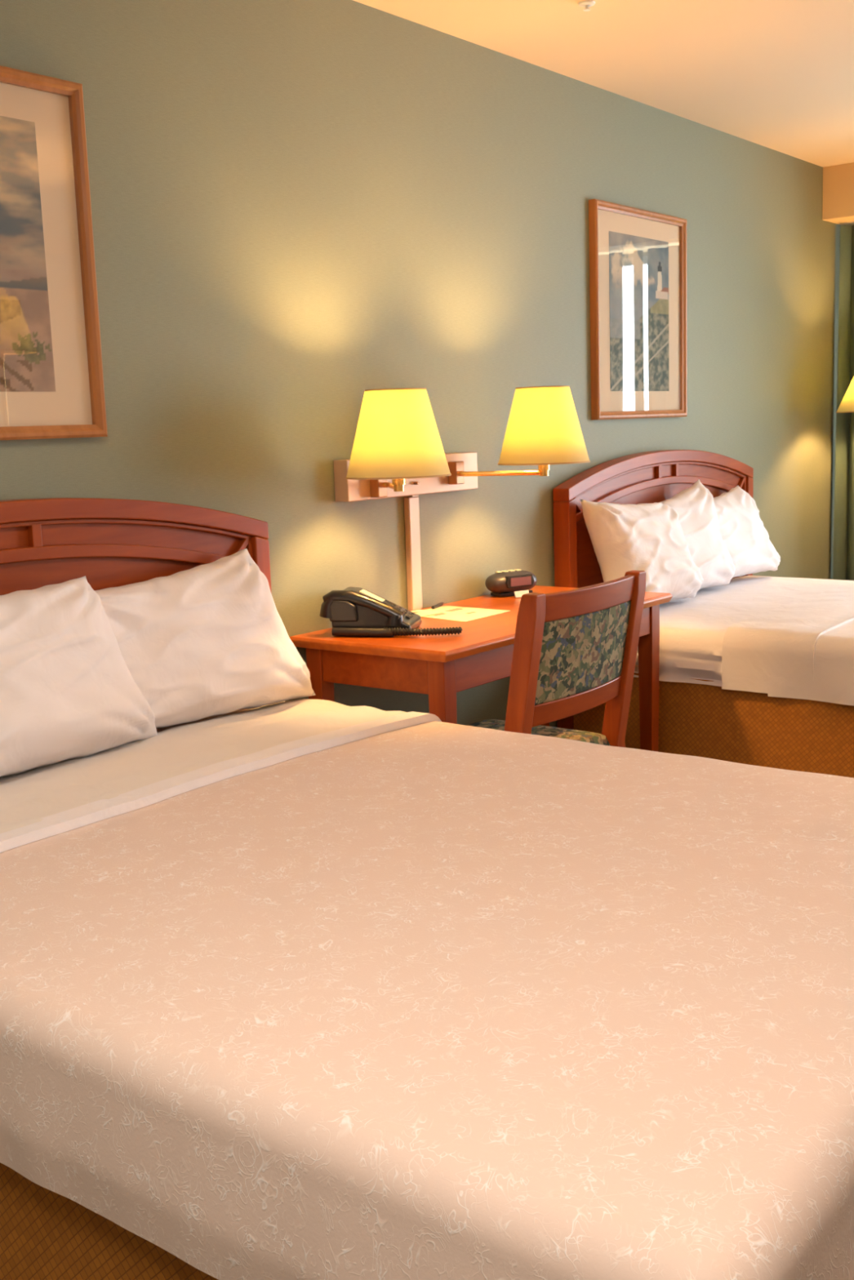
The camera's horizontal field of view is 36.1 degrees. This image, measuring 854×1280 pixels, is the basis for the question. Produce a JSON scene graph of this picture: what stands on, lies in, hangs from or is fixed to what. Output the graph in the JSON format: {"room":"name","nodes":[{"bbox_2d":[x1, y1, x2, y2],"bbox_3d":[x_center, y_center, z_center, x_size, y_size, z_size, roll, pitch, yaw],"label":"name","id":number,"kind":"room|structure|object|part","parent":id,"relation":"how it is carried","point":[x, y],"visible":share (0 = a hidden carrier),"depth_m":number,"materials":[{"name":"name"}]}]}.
{"room":"hotel room","nodes":[
{"label":"hotel room","id":0,"kind":"room"},
{"bbox_2d":[0,0,839,727],"bbox_3d":[-0.453,-0.471,3.448,0.100,2.440,8.560,5,12,37],"label":"wall","id":1,"kind":"structure","parent":0,"point":[300,208],"depth_m":3.71,"materials":[{"name":"green paint"}]},
{"bbox_2d":[0,65,107,439],"bbox_3d":[-0.958,-0.784,2.641,0.030,0.758,0.700,5,12,37],"label":"framed picture","id":2,"kind":"object","parent":1,"relation":"attached to","point":[51,375],"visible":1,"depth_m":2.82,"materials":[{"name":"brown wood"}]},
{"bbox_2d":[0,115,55,391],"bbox_3d":[-0.962,-0.787,2.643,0.001,0.562,0.458,5,12,37],"label":"print","id":3,"kind":"object","parent":2,"relation":"attached to","point":[26,353],"depth_m":2.78},
{"bbox_2d":[333,385,590,610],"bbox_3d":[0.093,-0.390,3.739,0.422,0.649,0.947,5,12,37],"label":"wall sconce","id":4,"kind":"object","parent":1,"relation":"attached to","point":[397,451],"visible":1,"depth_m":3.81,"materials":[{"name":"beige fabric"}]},
{"bbox_3d":[-0.093,-0.418,3.559,0.035,0.015,0.251,-4,10,-13],"label":"swing arm","id":5,"kind":"part","parent":4,"relation":"part of","materials":[{"name":"gold metal"}]},
{"bbox_3d":[-0.082,-0.649,3.396,0.160,0.004,0.160,5,12,37],"label":"shade trim","id":6,"kind":"part","parent":4,"relation":"part of","materials":[{"name":"brown fabric"}]},
{"bbox_3d":[-0.078,-0.540,3.414,0.275,0.226,0.275,5,12,37],"label":"lamp shade","id":7,"kind":"part","parent":4,"relation":"part of","materials":[{"name":"fabric"}]},
{"bbox_2d":[391,479,405,491],"bbox_3d":[-0.075,-0.454,3.428,0.036,0.128,0.036,5,12,37],"label":"socket","id":8,"kind":"object","parent":4,"relation":"attached to","point":[398,484],"depth_m":3.42,"materials":[{"name":"gold metal"}]},
{"bbox_3d":[-0.074,-0.430,3.432,0.277,0.004,0.277,5,12,37],"label":"shade trim","id":9,"kind":"part","parent":4,"relation":"part of","materials":[{"name":"brown fabric"}]},
{"bbox_3d":[-0.050,-0.484,3.847,0.051,0.114,0.616,5,12,37],"label":"plate","id":10,"kind":"part","parent":4,"relation":"part of","materials":[{"name":"beige wood"}]},
{"bbox_3d":[0.221,-0.503,3.942,0.263,0.022,0.026,-2,9,2],"label":"swing arm","id":11,"kind":"part","parent":4,"relation":"part of","materials":[{"name":"gold metal"}]},
{"bbox_3d":[0.344,-0.753,3.903,0.160,0.004,0.160,5,12,37],"label":"shade trim","id":12,"kind":"part","parent":4,"relation":"part of","materials":[{"name":"brown fabric"}]},
{"bbox_2d":[537,464,550,475],"bbox_3d":[0.351,-0.558,3.935,0.036,0.128,0.036,5,12,37],"label":"socket","id":13,"kind":"object","parent":4,"relation":"attached to","point":[543,470],"depth_m":3.93,"materials":[{"name":"gold metal"}]},
{"bbox_3d":[0.348,-0.643,3.921,0.275,0.226,0.275,5,12,37],"label":"lamp shade","id":14,"kind":"part","parent":4,"relation":"part of","materials":[{"name":"fabric"}]},
{"bbox_3d":[0.352,-0.534,3.939,0.277,0.004,0.277,5,12,37],"label":"shade trim","id":15,"kind":"part","parent":4,"relation":"part of","materials":[{"name":"brown fabric"}]},
{"bbox_2d":[588,198,687,419],"bbox_3d":[0.801,-1.213,4.889,0.030,0.758,0.700,5,12,37],"label":"framed picture","id":16,"kind":"object","parent":1,"relation":"attached to","point":[637,257],"visible":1,"depth_m":4.87,"materials":[{"name":"brown wood"}]},
{"bbox_2d":[608,231,668,391],"bbox_3d":[0.797,-1.216,4.892,0.001,0.562,0.458,5,12,37],"label":"print","id":17,"kind":"object","parent":16,"relation":"attached to","point":[638,266],"depth_m":4.88},
{"bbox_2d":[822,162,853,225],"bbox_3d":[3.808,-1.977,4.960,4.600,0.242,0.365,5,12,37],"label":"soffit","id":18,"kind":"object","parent":1,"relation":"attached to","point":[837,184],"depth_m":6.17,"materials":[{"name":"brown paint"}]},
{"bbox_2d":[832,224,853,580],"bbox_3d":[2.451,-0.910,6.218,1.019,2.155,0.074,5,12,37],"label":"curtain","id":19,"kind":"object","parent":1,"relation":"hanging from","point":[843,516],"visible":0.72,"depth_m":6.48,"materials":[{"name":"green fabric"}]},
{"bbox_2d":[353,0,853,167],"bbox_3d":[1.367,-1.552,1.819,4.800,0.100,8.560,5,12,37],"label":"ceiling","id":20,"kind":"structure","parent":0,"point":[777,75],"depth_m":4.14,"materials":[{"name":"beige paint"}]},
{"bbox_2d":[577,0,595,11],"bbox_3d":[0.443,-1.757,3.632,0.048,0.019,0.048,5,12,37],"label":"sprinkler","id":21,"kind":"object","parent":20,"relation":"attached to","point":[586,3],"visible":1,"depth_m":3.62,"materials":[{"name":"white plastic"}]},
{"bbox_3d":[1.452,0.953,2.230,4.800,0.100,8.560,5,12,37],"label":"floor","id":22,"kind":"structure","parent":0,"visible":0},
{"bbox_2d":[0,1162,217,1279],"bbox_3d":[-0.061,0.647,2.269,1.969,0.592,1.544,5,12,37],"label":"bed","id":23,"kind":"object","parent":22,"relation":"on","point":[46,1234],"visible":0.05,"depth_m":1.61,"materials":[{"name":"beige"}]},
{"bbox_2d":[0,698,441,853],"bbox_3d":[-0.587,0.370,2.629,0.402,0.249,1.562,5,12,37],"label":"sheet","id":24,"kind":"object","parent":23,"relation":"on","point":[39,803],"visible":0.73,"depth_m":2.64,"materials":[{"name":"beige fabric"}]},
{"bbox_2d":[156,701,285,732],"bbox_3d":[-0.741,0.370,2.747,0.265,0.255,1.541,5,12,37],"label":"sheet","id":25,"kind":"object","parent":23,"relation":"on","point":[158,730],"visible":0.02,"depth_m":3.15,"materials":[{"name":"beige fabric"}]},
{"bbox_2d":[0,576,158,777],"bbox_3d":[-0.824,0.093,2.572,0.218,0.374,0.775,5,12,37],"label":"pillow","id":26,"kind":"object","parent":25,"relation":"on","point":[68,689],"visible":1,"depth_m":2.61,"materials":[{"name":"white fabric"}]},
{"bbox_2d":[94,548,315,728],"bbox_3d":[-0.529,0.005,3.011,0.215,0.378,0.727,5,12,37],"label":"pillow","id":27,"kind":"object","parent":25,"relation":"on","point":[201,642],"visible":0.68,"depth_m":2.98,"materials":[{"name":"white fabric"}]},
{"bbox_2d":[0,720,853,1279],"bbox_3d":[0.113,0.442,2.096,1.567,0.227,1.590,5,12,37],"label":"coverlet","id":28,"kind":"object","parent":23,"relation":"on","point":[433,1000],"visible":0.95,"depth_m":1.55,"materials":[{"name":"beige fabric"}]},
{"bbox_2d":[0,497,271,595],"bbox_3d":[-0.876,0.287,2.837,0.065,1.172,1.520,5,12,37],"label":"headboard","id":29,"kind":"object","parent":22,"relation":"on","point":[111,543],"visible":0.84,"depth_m":2.96,"materials":[{"name":"brown wood"}]},
{"bbox_3d":[-0.884,-0.128,2.765,0.030,0.129,1.420,5,12,37],"label":"arched rail","id":30,"kind":"part","parent":29,"relation":"part of","materials":[{"name":"brown wood"}]},
{"bbox_3d":[-0.890,0.128,2.818,0.030,0.792,1.420,5,12,37],"label":"panel","id":31,"kind":"part","parent":29,"relation":"part of","materials":[{"name":"brown wood"}]},
{"bbox_3d":[-0.887,-0.197,2.754,0.028,0.100,1.420,5,12,37],"label":"rail moulding","id":32,"kind":"part","parent":29,"relation":"part of","materials":[{"name":"brown wood"}]},
{"bbox_3d":[-0.893,-0.219,2.755,0.065,0.147,1.520,5,12,37],"label":"rail","id":33,"kind":"part","parent":29,"relation":"part of","materials":[{"name":"brown wood"}]},
{"bbox_3d":[-0.446,0.053,3.361,0.028,0.634,0.012,5,12,37],"label":"post moulding","id":34,"kind":"part","parent":29,"relation":"part of","materials":[{"name":"brown wood"}]},
{"bbox_3d":[-0.426,0.244,3.421,0.065,1.037,0.050,5,12,37],"label":"post","id":35,"kind":"part","parent":29,"relation":"part of","materials":[{"name":"brown wood"}]},
{"bbox_2d":[289,585,672,751],"bbox_3d":[0.214,0.291,3.889,0.527,0.750,1.200,5,12,37],"label":"desk","id":36,"kind":"object","parent":22,"relation":"on","point":[439,667],"visible":0.44,"depth_m":3.44,"materials":[{"name":"laminate"}]},
{"bbox_3d":[-0.279,0.371,3.592,0.052,0.722,0.052,5,12,37],"label":"leg","id":37,"kind":"part","parent":36,"relation":"part of","materials":[{"name":"brown wood"}]},
{"bbox_2d":[320,586,462,636],"bbox_3d":[-0.087,-0.083,3.537,0.388,0.122,0.211,0,9,10],"label":"telephone","id":38,"kind":"object","parent":36,"relation":"on","point":[352,611],"visible":1,"depth_m":3.48,"materials":[{"name":"black plastic"}]},
{"bbox_3d":[-0.015,-0.023,3.447,0.216,0.024,0.033,-1,9,3],"label":"coiled cord","id":39,"kind":"part","parent":38,"relation":"part of","materials":[{"name":"black plastic"}]},
{"bbox_2d":[410,609,442,617],"bbox_3d":[-0.026,-0.078,3.847,0.110,0.002,0.135,5,12,37],"label":"notepad","id":40,"kind":"object","parent":36,"relation":"on","point":[421,613],"visible":0.47,"depth_m":3.85,"materials":[{"name":"paper"}]},
{"bbox_3d":[0.048,0.401,3.342,0.052,0.722,0.052,5,12,37],"label":"leg","id":41,"kind":"part","parent":36,"relation":"part of","materials":[{"name":"brown wood"}]},
{"bbox_2d":[422,605,510,622],"bbox_3d":[0.078,-0.078,3.843,0.260,0.002,0.245,5,12,37],"label":"leaflet","id":42,"kind":"object","parent":36,"relation":"on","point":[460,614],"visible":0.94,"depth_m":3.83,"materials":[{"name":"paper"}]},
{"bbox_2d":[431,602,444,608],"bbox_3d":[0.034,-0.106,3.981,0.010,0.010,0.100,1,10,19],"label":"pen","id":43,"kind":"object","parent":42,"relation":"on","point":[439,604],"visible":1,"depth_m":3.96,"materials":[{"name":"black plastic"}]},
{"bbox_2d":[484,568,537,597],"bbox_3d":[0.272,-0.185,4.213,0.176,0.080,0.102,-7,11,-30],"label":"clock radio","id":44,"kind":"object","parent":36,"relation":"on","point":[501,584],"visible":0.94,"depth_m":4.17,"materials":[{"name":"grey plastic"}]},
{"bbox_2d":[514,590,528,597],"bbox_3d":[0.301,-0.146,4.149,0.054,0.019,0.008,-7,11,-30],"label":"card","id":45,"kind":"object","parent":36,"relation":"on","point":[517,593],"visible":0.79,"depth_m":4.14,"materials":[{"name":"white paper"}]},
{"bbox_3d":[0.711,0.239,4.190,0.052,0.722,0.052,5,12,37],"label":"leg","id":46,"kind":"part","parent":36,"relation":"part of","materials":[{"name":"brown wood"}]},
{"bbox_2d":[466,570,645,747],"bbox_3d":[0.223,0.290,3.401,0.535,0.910,0.528,5,12,37],"label":"desk chair","id":47,"kind":"object","parent":22,"relation":"on","point":[575,651],"visible":0.46,"depth_m":3.17,"materials":[{"name":"brown wood"}]},
{"bbox_3d":[0.233,0.340,3.093,0.132,0.910,0.046,5,12,37],"label":"post","id":48,"kind":"part","parent":47,"relation":"part of","materials":[{"name":"brown wood"}]},
{"bbox_3d":[0.200,0.287,3.418,0.420,0.059,0.444,5,12,37],"label":"seat","id":49,"kind":"part","parent":47,"relation":"part of","materials":[{"name":"green fabric"}]},
{"bbox_3d":[0.373,0.151,3.257,0.055,0.054,0.444,5,12,37],"label":"rail","id":50,"kind":"part","parent":47,"relation":"part of","materials":[{"name":"brown wood"}]},
{"bbox_3d":[0.398,-0.102,3.189,0.058,0.065,0.444,5,12,37],"label":"rail","id":51,"kind":"part","parent":47,"relation":"part of","materials":[{"name":"brown wood"}]},
{"bbox_3d":[0.527,0.269,3.469,0.132,0.910,0.046,5,12,37],"label":"post","id":52,"kind":"part","parent":47,"relation":"part of","materials":[{"name":"brown wood"}]},
{"bbox_2d":[552,449,753,729],"bbox_3d":[0.937,-0.155,5.155,0.065,1.172,1.520,5,12,37],"label":"headboard","id":53,"kind":"object","parent":22,"relation":"on","point":[654,476],"visible":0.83,"depth_m":4.78,"materials":[{"name":"brown wood"}]},
{"bbox_3d":[0.491,0.021,4.593,0.065,1.037,0.050,5,12,37],"label":"post","id":54,"kind":"part","parent":53,"relation":"part of","materials":[{"name":"brown wood"}]},
{"bbox_3d":[0.919,-0.661,5.072,0.065,0.147,1.520,5,12,37],"label":"rail","id":55,"kind":"part","parent":53,"relation":"part of","materials":[{"name":"brown wood"}]},
{"bbox_3d":[0.928,-0.570,5.082,0.030,0.129,1.420,5,12,37],"label":"arched rail","id":56,"kind":"part","parent":53,"relation":"part of","materials":[{"name":"brown wood"}]},
{"bbox_3d":[0.923,-0.314,5.135,0.030,0.792,1.420,5,12,37],"label":"panel","id":57,"kind":"part","parent":53,"relation":"part of","materials":[{"name":"brown wood"}]},
{"bbox_3d":[0.925,-0.639,5.071,0.028,0.100,1.420,5,12,37],"label":"rail moulding","id":58,"kind":"part","parent":53,"relation":"part of","materials":[{"name":"brown wood"}]},
{"bbox_3d":[1.366,-0.389,5.678,0.028,0.634,0.012,5,12,37],"label":"post moulding","id":59,"kind":"part","parent":53,"relation":"part of","materials":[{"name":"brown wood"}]},
{"bbox_3d":[1.387,-0.198,5.738,0.065,1.037,0.050,5,12,37],"label":"post","id":60,"kind":"part","parent":53,"relation":"part of","materials":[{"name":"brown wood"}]},
{"bbox_2d":[573,651,853,777],"bbox_3d":[1.751,0.205,4.587,1.972,0.592,1.546,5,12,37],"label":"bed","id":61,"kind":"object","parent":22,"relation":"on","point":[698,720],"visible":0.31,"depth_m":4.20,"materials":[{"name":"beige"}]},
{"bbox_3d":[1.737,0.006,4.559,1.943,0.190,1.496,5,12,37],"label":"mattress","id":62,"kind":"part","parent":61,"relation":"part of","materials":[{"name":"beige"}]},
{"bbox_2d":[633,575,853,686],"bbox_3d":[1.329,-0.063,4.858,0.925,0.186,1.560,5,12,37],"label":"sheet","id":63,"kind":"object","parent":61,"relation":"on","point":[692,630],"visible":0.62,"depth_m":4.54,"materials":[{"name":"white fabric"}]},
{"bbox_2d":[580,499,702,600],"bbox_3d":[0.786,-0.317,4.651,0.230,0.399,0.568,7,13,43],"label":"pillow","id":64,"kind":"object","parent":63,"relation":"on","point":[649,538],"visible":0.87,"depth_m":4.54,"materials":[{"name":"white fabric"}]},
{"bbox_2d":[661,479,735,589],"bbox_3d":[0.985,-0.386,4.953,0.189,0.420,0.632,6,12,41],"label":"pillow","id":65,"kind":"object","parent":63,"relation":"on","point":[695,506],"visible":0.43,"depth_m":4.96,"materials":[{"name":"white fabric"}]},
{"bbox_2d":[713,485,780,577],"bbox_3d":[1.269,-0.436,5.354,0.183,0.376,0.704,6,12,41],"label":"pillow","id":66,"kind":"object","parent":63,"relation":"on","point":[742,531],"visible":0.51,"depth_m":5.30,"materials":[{"name":"white fabric"}]},
{"bbox_2d":[721,582,853,697],"bbox_3d":[1.536,-0.052,4.704,0.300,0.212,1.556,5,12,37],"label":"sheet","id":67,"kind":"object","parent":63,"relation":"on","point":[780,641],"visible":1,"depth_m":4.15,"materials":[{"name":"white fabric"}]},
{"bbox_2d":[767,619,853,706],"bbox_3d":[2.044,0.011,4.319,1.270,0.228,1.573,5,12,37],"label":"coverlet","id":68,"kind":"object","parent":61,"relation":"on","point":[833,651],"visible":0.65,"depth_m":4.00,"materials":[{"name":"white fabric"}]},
{"bbox_2d":[835,376,853,413],"bbox_3d":[2.124,-0.542,6.157,0.402,1.532,0.402,5,12,37],"label":"floor lamp","id":69,"kind":"object","parent":22,"relation":"on","point":[846,405],"visible":0.92,"depth_m":6.03,"materials":[{"name":"yellow fabric"}]}
]}

